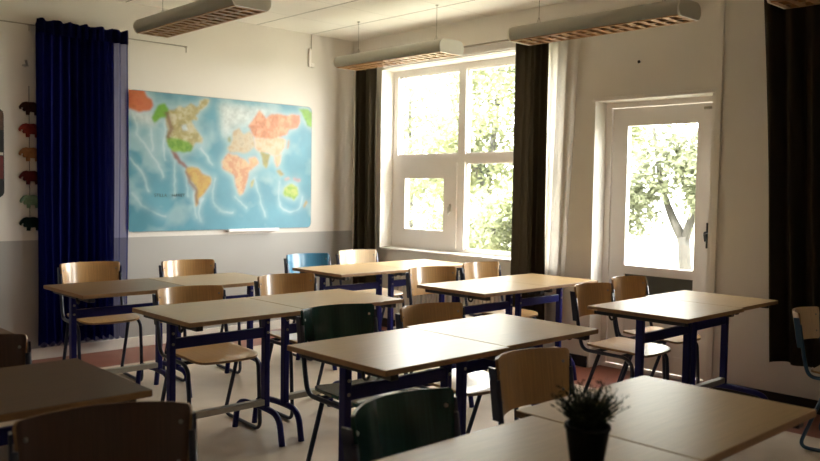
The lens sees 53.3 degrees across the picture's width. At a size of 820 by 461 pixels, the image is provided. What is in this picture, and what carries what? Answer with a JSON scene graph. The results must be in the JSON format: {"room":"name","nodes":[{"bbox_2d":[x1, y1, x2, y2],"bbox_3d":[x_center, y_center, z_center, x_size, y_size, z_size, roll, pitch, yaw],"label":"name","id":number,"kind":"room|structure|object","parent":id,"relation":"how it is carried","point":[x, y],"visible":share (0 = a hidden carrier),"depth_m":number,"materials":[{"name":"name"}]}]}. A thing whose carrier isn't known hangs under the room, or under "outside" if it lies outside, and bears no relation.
{"room":"classroom","nodes":[
{"label":"classroom","id":0,"kind":"room"},
{"bbox_2d":[0,0,353,348],"bbox_3d":[-3.257,-0.416,5.955,7.630,2.830,0.200,-2,4,-43],"label":"wall","id":1,"kind":"structure","parent":0,"point":[236,60],"depth_m":7.03,"materials":[{"name":"paint"}]},
{"bbox_2d":[0,109,3,196],"bbox_3d":[-3.188,-0.565,5.862,0.510,0.660,0.014,-2,4,-43],"label":"poster","id":2,"kind":"object","parent":1,"relation":"attached to","point":[1,111],"visible":1,"depth_m":6.02,"materials":[{"name":"paper"}]},
{"bbox_2d":[18,101,37,230],"bbox_3d":[-2.874,-0.541,6.158,0.143,1.088,0.016,-2,4,-43],"label":"garland","id":3,"kind":"object","parent":1,"relation":"attached to","point":[28,176],"visible":1,"depth_m":6.16,"materials":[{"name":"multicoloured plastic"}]},
{"bbox_2d":[0,20,186,52],"bbox_3d":[-2.942,-1.513,6.021,2.830,0.055,0.028,-2,4,-43],"label":"curtain rod","id":4,"kind":"object","parent":1,"relation":"attached to","point":[0,20],"visible":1,"depth_m":6.68,"materials":[{"name":"metal"}]},
{"bbox_2d":[35,17,127,347],"bbox_3d":[-2.536,-0.354,6.372,0.711,2.480,0.104,-2,4,-43],"label":"curtain","id":5,"kind":"object","parent":4,"relation":"hanging from","point":[75,62],"visible":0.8,"depth_m":6.33,"materials":[{"name":"fabric"}]},
{"bbox_2d":[31,319,295,359],"bbox_3d":[-3.219,0.960,5.934,7.190,0.085,0.016,-2,4,-43],"label":"baseboard","id":6,"kind":"structure","parent":1,"relation":"attached to","point":[107,345],"depth_m":6.69,"materials":[{"name":"white paint"}]},
{"bbox_2d":[128,89,311,231],"bbox_3d":[-1.620,-0.582,7.304,1.852,1.188,0.064,-2,4,-43],"label":"world map","id":7,"kind":"object","parent":1,"relation":"attached to","point":[196,163],"visible":1,"depth_m":7.23,"materials":[{"name":"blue paper"}]},
{"bbox_2d":[226,228,278,231],"bbox_3d":[-1.444,-0.008,7.506,0.535,0.026,0.060,-2,4,-43],"label":"tray","id":8,"kind":"object","parent":7,"relation":"on","point":[228,229],"depth_m":7.46,"materials":[{"name":"white paint"}]},
{"bbox_2d":[308,34,313,67],"bbox_3d":[-0.953,-1.734,7.886,0.065,0.315,0.020,-2,4,-43],"label":"pull cord","id":9,"kind":"object","parent":1,"relation":"attached to","point":[310,64],"visible":1,"depth_m":7.87,"materials":[{"name":"plastic"}]},
{"bbox_2d":[117,0,572,41],"bbox_3d":[-0.192,-1.673,2.651,7.630,0.120,9.080,-2,4,-43],"label":"ceiling","id":10,"kind":"structure","parent":0,"point":[338,19],"depth_m":6.89,"materials":[{"name":"paint"}]},
{"bbox_2d":[133,0,270,37],"bbox_3d":[-1.388,-1.555,5.329,0.270,0.404,1.318,-2,4,-43],"label":"pendant lamp","id":11,"kind":"object","parent":10,"relation":"hanging from","point":[200,14],"visible":1,"depth_m":5.22,"materials":[{"name":"metal"}]},
{"bbox_2d":[334,5,463,70],"bbox_3d":[-0.121,-1.613,6.835,0.270,0.404,1.318,-2,4,-43],"label":"pendant lamp","id":12,"kind":"object","parent":10,"relation":"hanging from","point":[438,48],"visible":1,"depth_m":6.67,"materials":[{"name":"metal"}]},
{"bbox_2d":[507,0,700,45],"bbox_3d":[1.242,-1.517,5.402,0.270,0.404,1.318,-2,4,-43],"label":"pendant lamp","id":13,"kind":"object","parent":10,"relation":"hanging from","point":[669,12],"visible":1,"depth_m":5.26,"materials":[{"name":"metal"}]},
{"bbox_2d":[767,0,819,8],"bbox_3d":[2.511,-1.429,4.099,0.270,0.404,1.318,-2,4,-43],"label":"pendant lamp","id":14,"kind":"object","parent":10,"relation":"hanging from","point":[784,4],"visible":1,"depth_m":4.53,"materials":[{"name":"metal"}]},
{"bbox_2d":[0,326,819,460],"bbox_3d":[-0.239,1.273,2.804,7.630,0.120,9.080,-2,4,-43],"label":"floor","id":15,"kind":"structure","parent":0,"point":[217,440],"depth_m":4.94,"materials":[{"name":"beige tile"}]},
{"bbox_2d":[0,328,13,333],"bbox_3d":[-2.109,0.787,3.417,0.670,0.733,0.620,-2,4,-43],"label":"student desk","id":16,"kind":"object","parent":15,"relation":"on","point":[2,331],"visible":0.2,"depth_m":3.42,"materials":[{"name":"beige wood"}]},
{"bbox_2d":[0,334,31,460],"bbox_3d":[-1.456,0.793,2.750,0.432,0.802,0.536,-2,4,-39],"label":"chair","id":17,"kind":"object","parent":15,"relation":"on","point":[15,349],"visible":0.25,"depth_m":2.99,"materials":[{"name":"brown wood"}]},
{"bbox_2d":[0,358,151,445],"bbox_3d":[-1.252,0.847,2.523,0.670,0.733,0.620,-2,4,-43],"label":"student desk","id":18,"kind":"object","parent":15,"relation":"on","point":[29,390],"visible":0.77,"depth_m":2.50,"materials":[{"name":"brown laminate"}]},
{"bbox_2d":[57,261,143,380],"bbox_3d":[-2.128,0.634,5.599,0.432,0.802,0.536,-2,4,-39],"label":"chair","id":19,"kind":"object","parent":15,"relation":"on","point":[76,272],"visible":0.56,"depth_m":5.66,"materials":[{"name":"brown wood"}]},
{"bbox_2d":[8,401,197,460],"bbox_3d":[-0.659,0.852,1.852,0.432,0.802,0.536,-1,3,-28],"label":"chair","id":20,"kind":"object","parent":15,"relation":"on","point":[138,430],"visible":1,"depth_m":2.06,"materials":[{"name":"brown wood"}]},
{"bbox_2d":[44,278,182,383],"bbox_3d":[-1.812,0.707,5.047,0.668,0.733,0.631,-2,4,-43],"label":"student desk","id":21,"kind":"object","parent":15,"relation":"on","point":[87,292],"visible":0.59,"depth_m":4.96,"materials":[{"name":"brown laminate"}]},
{"bbox_2d":[159,259,241,381],"bbox_3d":[-1.518,0.629,5.885,0.432,0.802,0.536,-2,4,-39],"label":"chair","id":22,"kind":"object","parent":15,"relation":"on","point":[187,267],"visible":0.24,"depth_m":6.04,"materials":[{"name":"brown wood"}]},
{"bbox_2d":[148,272,260,397],"bbox_3d":[-1.319,0.692,5.503,0.668,0.733,0.620,-2,4,-43],"label":"student desk","id":23,"kind":"object","parent":15,"relation":"on","point":[227,280],"visible":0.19,"depth_m":5.48,"materials":[{"name":"laminate"}]},
{"bbox_2d":[152,285,261,428],"bbox_3d":[-1.144,0.721,4.571,0.432,0.767,0.578,-2,4,-39],"label":"chair","id":24,"kind":"object","parent":15,"relation":"on","point":[228,352],"visible":0.68,"depth_m":4.56,"materials":[{"name":"brown wood"}]},
{"bbox_2d":[132,297,302,446],"bbox_3d":[-0.979,0.765,4.192,0.668,0.733,0.620,-2,4,-43],"label":"student desk","id":25,"kind":"object","parent":15,"relation":"on","point":[193,316],"visible":0.79,"depth_m":4.13,"materials":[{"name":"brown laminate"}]},
{"bbox_2d":[254,273,338,419],"bbox_3d":[-0.665,0.688,5.015,0.432,0.802,0.536,-2,4,-39],"label":"chair","id":26,"kind":"object","parent":15,"relation":"on","point":[273,284],"visible":0.31,"depth_m":5.15,"materials":[{"name":"brown wood"}]},
{"bbox_2d":[284,253,332,360],"bbox_3d":[-0.732,0.603,6.624,0.432,0.802,0.536,-2,4,-39],"label":"chair","id":27,"kind":"object","parent":15,"relation":"on","point":[291,261],"visible":0.26,"depth_m":6.80,"materials":[{"name":"blue wood"}]},
{"bbox_2d":[247,289,403,441],"bbox_3d":[-0.492,0.749,4.655,0.668,0.733,0.610,-2,4,-43],"label":"student desk","id":28,"kind":"object","parent":15,"relation":"on","point":[303,300],"visible":0.42,"depth_m":4.51,"materials":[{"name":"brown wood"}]},
{"bbox_2d":[292,263,407,370],"bbox_3d":[-0.464,0.660,6.368,0.693,0.733,0.631,-2,4,-43],"label":"student desk","id":29,"kind":"object","parent":15,"relation":"on","point":[343,271],"visible":0.5,"depth_m":6.30,"materials":[{"name":"beige wood"}]},
{"bbox_2d":[296,303,421,460],"bbox_3d":[-0.221,0.764,3.677,0.432,0.802,0.536,-2,4,-39],"label":"chair","id":30,"kind":"object","parent":15,"relation":"on","point":[324,322],"visible":0.38,"depth_m":3.79,"materials":[{"name":"green wood"}]},
{"bbox_2d":[336,249,404,319],"bbox_3d":[-0.353,0.584,7.104,0.432,0.802,0.536,-2,4,-39],"label":"chair","id":31,"kind":"object","parent":15,"relation":"on","point":[361,255],"visible":0.39,"depth_m":7.25,"materials":[{"name":"brown wood"}]},
{"bbox_2d":[287,328,509,460],"bbox_3d":[-0.056,0.827,3.283,0.669,0.733,0.610,-2,4,-43],"label":"student desk","id":32,"kind":"object","parent":15,"relation":"on","point":[384,355],"visible":0.89,"depth_m":3.17,"materials":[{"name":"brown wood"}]},
{"bbox_2d":[341,387,460,460],"bbox_3d":[0.125,0.855,2.042,0.536,0.802,0.432,3,4,40],"label":"chair","id":33,"kind":"object","parent":15,"relation":"on","point":[387,425],"visible":0.86,"depth_m":2.21,"materials":[{"name":"green wood"}]},
{"bbox_2d":[364,259,462,331],"bbox_3d":[0.050,0.643,6.864,0.728,0.733,0.610,-2,4,-43],"label":"student desk","id":34,"kind":"object","parent":15,"relation":"on","point":[406,264],"visible":0.25,"depth_m":6.72,"materials":[{"name":"beige wood"}]},
{"bbox_2d":[405,266,471,372],"bbox_3d":[0.257,0.670,5.648,0.432,0.802,0.536,-1,4,-33],"label":"chair","id":35,"kind":"object","parent":15,"relation":"on","point":[416,276],"visible":0.28,"depth_m":5.82,"materials":[{"name":"brown wood"}]},
{"bbox_2d":[395,302,518,433],"bbox_3d":[0.220,0.771,3.997,0.432,0.770,0.536,-1,4,-38],"label":"chair","id":36,"kind":"object","parent":15,"relation":"on","point":[478,384],"visible":0.36,"depth_m":4.13,"materials":[{"name":"brown wood"}]},
{"bbox_2d":[417,278,549,407],"bbox_3d":[0.469,0.726,5.381,0.648,0.733,0.610,-2,4,-43],"label":"student desk","id":37,"kind":"object","parent":15,"relation":"on","point":[483,289],"visible":0.5,"depth_m":5.29,"materials":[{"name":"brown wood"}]},
{"bbox_2d":[459,261,537,318],"bbox_3d":[0.652,0.653,6.088,0.402,0.802,0.536,-2,4,-39],"label":"chair","id":38,"kind":"object","parent":15,"relation":"on","point":[482,269],"visible":0.38,"depth_m":6.24,"materials":[{"name":"brown wood"}]},
{"bbox_2d":[406,313,597,435],"bbox_3d":[0.409,0.809,3.758,0.656,0.733,0.615,-2,4,-43],"label":"student desk","id":39,"kind":"object","parent":15,"relation":"on","point":[514,332],"visible":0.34,"depth_m":3.63,"materials":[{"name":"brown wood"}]},
{"bbox_2d":[488,347,574,424],"bbox_3d":[0.539,0.831,2.706,0.389,0.794,0.536,-2,4,-39],"label":"chair","id":40,"kind":"object","parent":15,"relation":"on","point":[520,377],"visible":0.61,"depth_m":2.90,"materials":[{"name":"brown wood"}]},
{"bbox_2d":[375,416,699,460],"bbox_3d":[0.320,0.908,1.839,0.671,0.733,0.708,-2,4,-43],"label":"student desk","id":41,"kind":"object","parent":15,"relation":"on","point":[531,438],"visible":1,"depth_m":1.99,"materials":[{"name":"beige wood"}]},
{"bbox_2d":[550,377,629,460],"bbox_3d":[0.400,0.435,1.846,0.173,0.212,0.168,-2,4,-43],"label":"potted plant","id":42,"kind":"object","parent":41,"relation":"on","point":[587,427],"visible":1,"depth_m":1.82,"materials":[{"name":"green plant"}]},
{"bbox_2d":[484,273,597,380],"bbox_3d":[0.907,0.711,5.813,0.573,0.733,0.610,-2,4,-43],"label":"student desk","id":43,"kind":"object","parent":15,"relation":"on","point":[558,283],"visible":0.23,"depth_m":5.78,"materials":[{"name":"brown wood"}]},
{"bbox_2d":[570,283,670,390],"bbox_3d":[1.234,0.733,4.854,0.402,0.790,0.536,-2,4,-43],"label":"chair","id":44,"kind":"object","parent":15,"relation":"on","point":[584,295],"visible":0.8,"depth_m":4.84,"materials":[{"name":"brown wood"}]},
{"bbox_2d":[611,276,700,383],"bbox_3d":[1.557,0.714,5.267,0.389,0.794,0.536,-2,4,-39],"label":"chair","id":45,"kind":"object","parent":15,"relation":"on","point":[624,287],"visible":0.42,"depth_m":5.42,"materials":[{"name":"brown wood"}]},
{"bbox_2d":[587,297,743,383],"bbox_3d":[1.408,0.787,4.505,0.626,0.733,0.615,-2,4,-43],"label":"student desk","id":46,"kind":"object","parent":15,"relation":"on","point":[680,314],"visible":0.57,"depth_m":4.41,"materials":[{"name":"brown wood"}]},
{"bbox_2d":[516,375,815,460],"bbox_3d":[0.736,0.885,2.396,0.690,0.733,0.590,-2,4,-43],"label":"student desk","id":47,"kind":"object","parent":15,"relation":"on","point":[687,420],"visible":0.81,"depth_m":2.30,"materials":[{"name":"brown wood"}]},
{"bbox_2d":[644,290,777,399],"bbox_3d":[1.802,0.772,4.906,0.492,0.733,0.620,-2,4,-43],"label":"student desk","id":48,"kind":"object","parent":15,"relation":"on","point":[748,303],"visible":0.44,"depth_m":4.90,"materials":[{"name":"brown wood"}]},
{"bbox_2d":[792,306,819,452],"bbox_3d":[2.316,0.805,4.407,0.485,0.726,0.391,3,4,41],"label":"chair","id":49,"kind":"object","parent":15,"relation":"on","point":[806,319],"visible":1,"depth_m":4.40,"materials":[{"name":"brown wood"}]},
{"bbox_2d":[351,0,819,399],"bbox_3d":[2.476,-0.288,5.257,0.240,2.830,8.680,-2,4,-43],"label":"wall","id":50,"kind":"structure","parent":0,"point":[683,56],"depth_m":5.70,"materials":[{"name":"paint"}]},
{"bbox_2d":[379,246,510,261],"bbox_3d":[0.497,0.222,7.348,0.224,0.023,2.118,-2,4,-43],"label":"trim","id":51,"kind":"structure","parent":50,"relation":"attached to","point":[392,248],"depth_m":7.39,"materials":[{"name":"white paint"}]},
{"bbox_2d":[393,275,504,325],"bbox_3d":[0.338,0.688,7.311,0.106,0.600,1.380,-2,4,-43],"label":"radiator","id":52,"kind":"object","parent":50,"relation":"attached to","point":[426,298],"visible":0.05,"depth_m":7.45,"materials":[{"name":"metal"}]},
{"bbox_2d":[392,56,514,256],"bbox_3d":[0.563,-0.651,7.351,0.122,1.723,2.120,-2,4,-43],"label":"window","id":53,"kind":"structure","parent":50,"relation":"in","point":[454,168],"depth_m":7.57,"materials":[{"name":"white paint"}]},
{"bbox_2d":[383,39,515,68],"bbox_3d":[0.376,-1.561,7.216,0.074,0.098,1.830,-2,4,-43],"label":"roller blind","id":54,"kind":"object","parent":53,"relation":"attached to","point":[507,46],"visible":0.38,"depth_m":6.94,"materials":[{"name":"white fabric"}]},
{"bbox_2d":[464,39,508,47],"bbox_3d":[0.392,-1.588,7.175,0.108,0.016,2.710,-2,4,-43],"label":"curtain rod","id":55,"kind":"object","parent":50,"relation":"attached to","point":[506,39],"visible":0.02,"depth_m":6.84,"materials":[{"name":"metal"}]},
{"bbox_2d":[353,68,376,283],"bbox_3d":[-0.453,-0.439,8.003,0.118,2.337,0.317,-2,4,-43],"label":"curtain","id":56,"kind":"object","parent":55,"relation":"hanging from","point":[364,237],"visible":0.73,"depth_m":7.97,"materials":[{"name":"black fabric"}]},
{"bbox_2d":[510,43,548,319],"bbox_3d":[0.964,-0.307,6.465,0.098,2.397,0.333,-2,4,-43],"label":"curtain","id":57,"kind":"object","parent":55,"relation":"hanging from","point":[531,61],"visible":0.85,"depth_m":6.46,"materials":[{"name":"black fabric"}]},
{"bbox_2d":[544,39,580,322],"bbox_3d":[1.155,-0.308,6.408,0.041,2.332,0.365,-2,4,-43],"label":"sheer curtain","id":58,"kind":"object","parent":50,"relation":"hanging from","point":[564,56],"visible":0.6,"depth_m":6.38,"materials":[{"name":"white fabric"}]},
{"bbox_2d":[382,318,819,414],"bbox_3d":[2.366,1.085,5.235,0.016,0.085,8.664,-2,4,-43],"label":"baseboard","id":59,"kind":"structure","parent":50,"relation":"attached to","point":[579,360],"depth_m":5.27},
{"bbox_2d":[593,89,715,101],"bbox_3d":[1.726,-0.965,5.847,0.012,0.027,0.970,-2,4,-43],"label":"trim","id":60,"kind":"structure","parent":50,"relation":"attached to","point":[703,91],"depth_m":5.81,"materials":[{"name":"white paint"}]},
{"bbox_2d":[600,96,712,383],"bbox_3d":[1.833,0.060,6.023,0.125,2.035,0.930,-2,4,-43],"label":"door","id":61,"kind":"structure","parent":50,"relation":"in","point":[620,119],"depth_m":6.09,"materials":[{"name":"white paint"}]},
{"bbox_2d":[706,0,725,379],"bbox_3d":[2.064,-0.350,5.505,0.018,2.744,0.040,-2,4,-43],"label":"trim","id":62,"kind":"structure","parent":50,"relation":"attached to","point":[722,3],"depth_m":5.50,"materials":[{"name":"paint"}]},
{"bbox_3d":[2.607,-1.584,4.792,0.145,0.020,1.050,-2,4,-43],"label":"curtain rod","id":63,"kind":"object","parent":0,"visible":0},
{"bbox_2d":[764,0,819,367],"bbox_3d":[2.533,-0.359,4.816,0.182,2.422,0.984,-2,4,-43],"label":"curtain","id":64,"kind":"object","parent":63,"relation":"hanging from","point":[792,36],"visible":0.93,"depth_m":5.01,"materials":[{"name":"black fabric"}]},
{"label":"outside","id":65,"kind":"structure","parent":0,"visible":0},
{"bbox_2d":[413,212,694,270],"bbox_3d":[11.418,0.798,21.128,34.470,0.200,65.000,-2,4,-43],"label":"ground","id":66,"kind":"structure","parent":65,"point":[660,250],"depth_m":23.76,"materials":[{"name":"white"}]},
{"bbox_2d":[403,77,509,227],"bbox_3d":[0.075,-2.319,21.762,4.174,5.620,5.850,-2,4,-40],"label":"tree","id":67,"kind":"object","parent":66,"relation":"on","point":[410,119],"visible":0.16,"depth_m":21.09,"materials":[{"name":"green plant"}]},
{"bbox_2d":[403,65,514,232],"bbox_3d":[1.775,-2.007,16.364,4.885,5.607,3.106,3,4,40],"label":"tree","id":68,"kind":"object","parent":66,"relation":"on","point":[481,80],"visible":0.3,"depth_m":16.34,"materials":[{"name":"green plant"}]},
{"bbox_2d":[409,183,512,251],"bbox_3d":[0.963,0.067,11.593,1.940,1.928,3.461,-1,3,-30],"label":"bush","id":69,"kind":"object","parent":66,"relation":"on","point":[479,230],"visible":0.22,"depth_m":11.11,"materials":[{"name":"green plant"}]},
{"bbox_2d":[630,126,667,168],"bbox_3d":[4.266,-1.874,18.749,3.454,5.179,3.538,-2,4,-43],"label":"tree","id":70,"kind":"object","parent":66,"relation":"on","point":[634,129],"visible":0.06,"depth_m":17.93,"materials":[{"name":"green plant"}]},
{"bbox_2d":[628,123,697,269],"bbox_3d":[3.167,-0.653,9.683,1.642,3.628,2.196,-2,4,-43],"label":"tree","id":71,"kind":"object","parent":66,"relation":"on","point":[681,160],"visible":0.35,"depth_m":9.64,"materials":[{"name":"green plant"}]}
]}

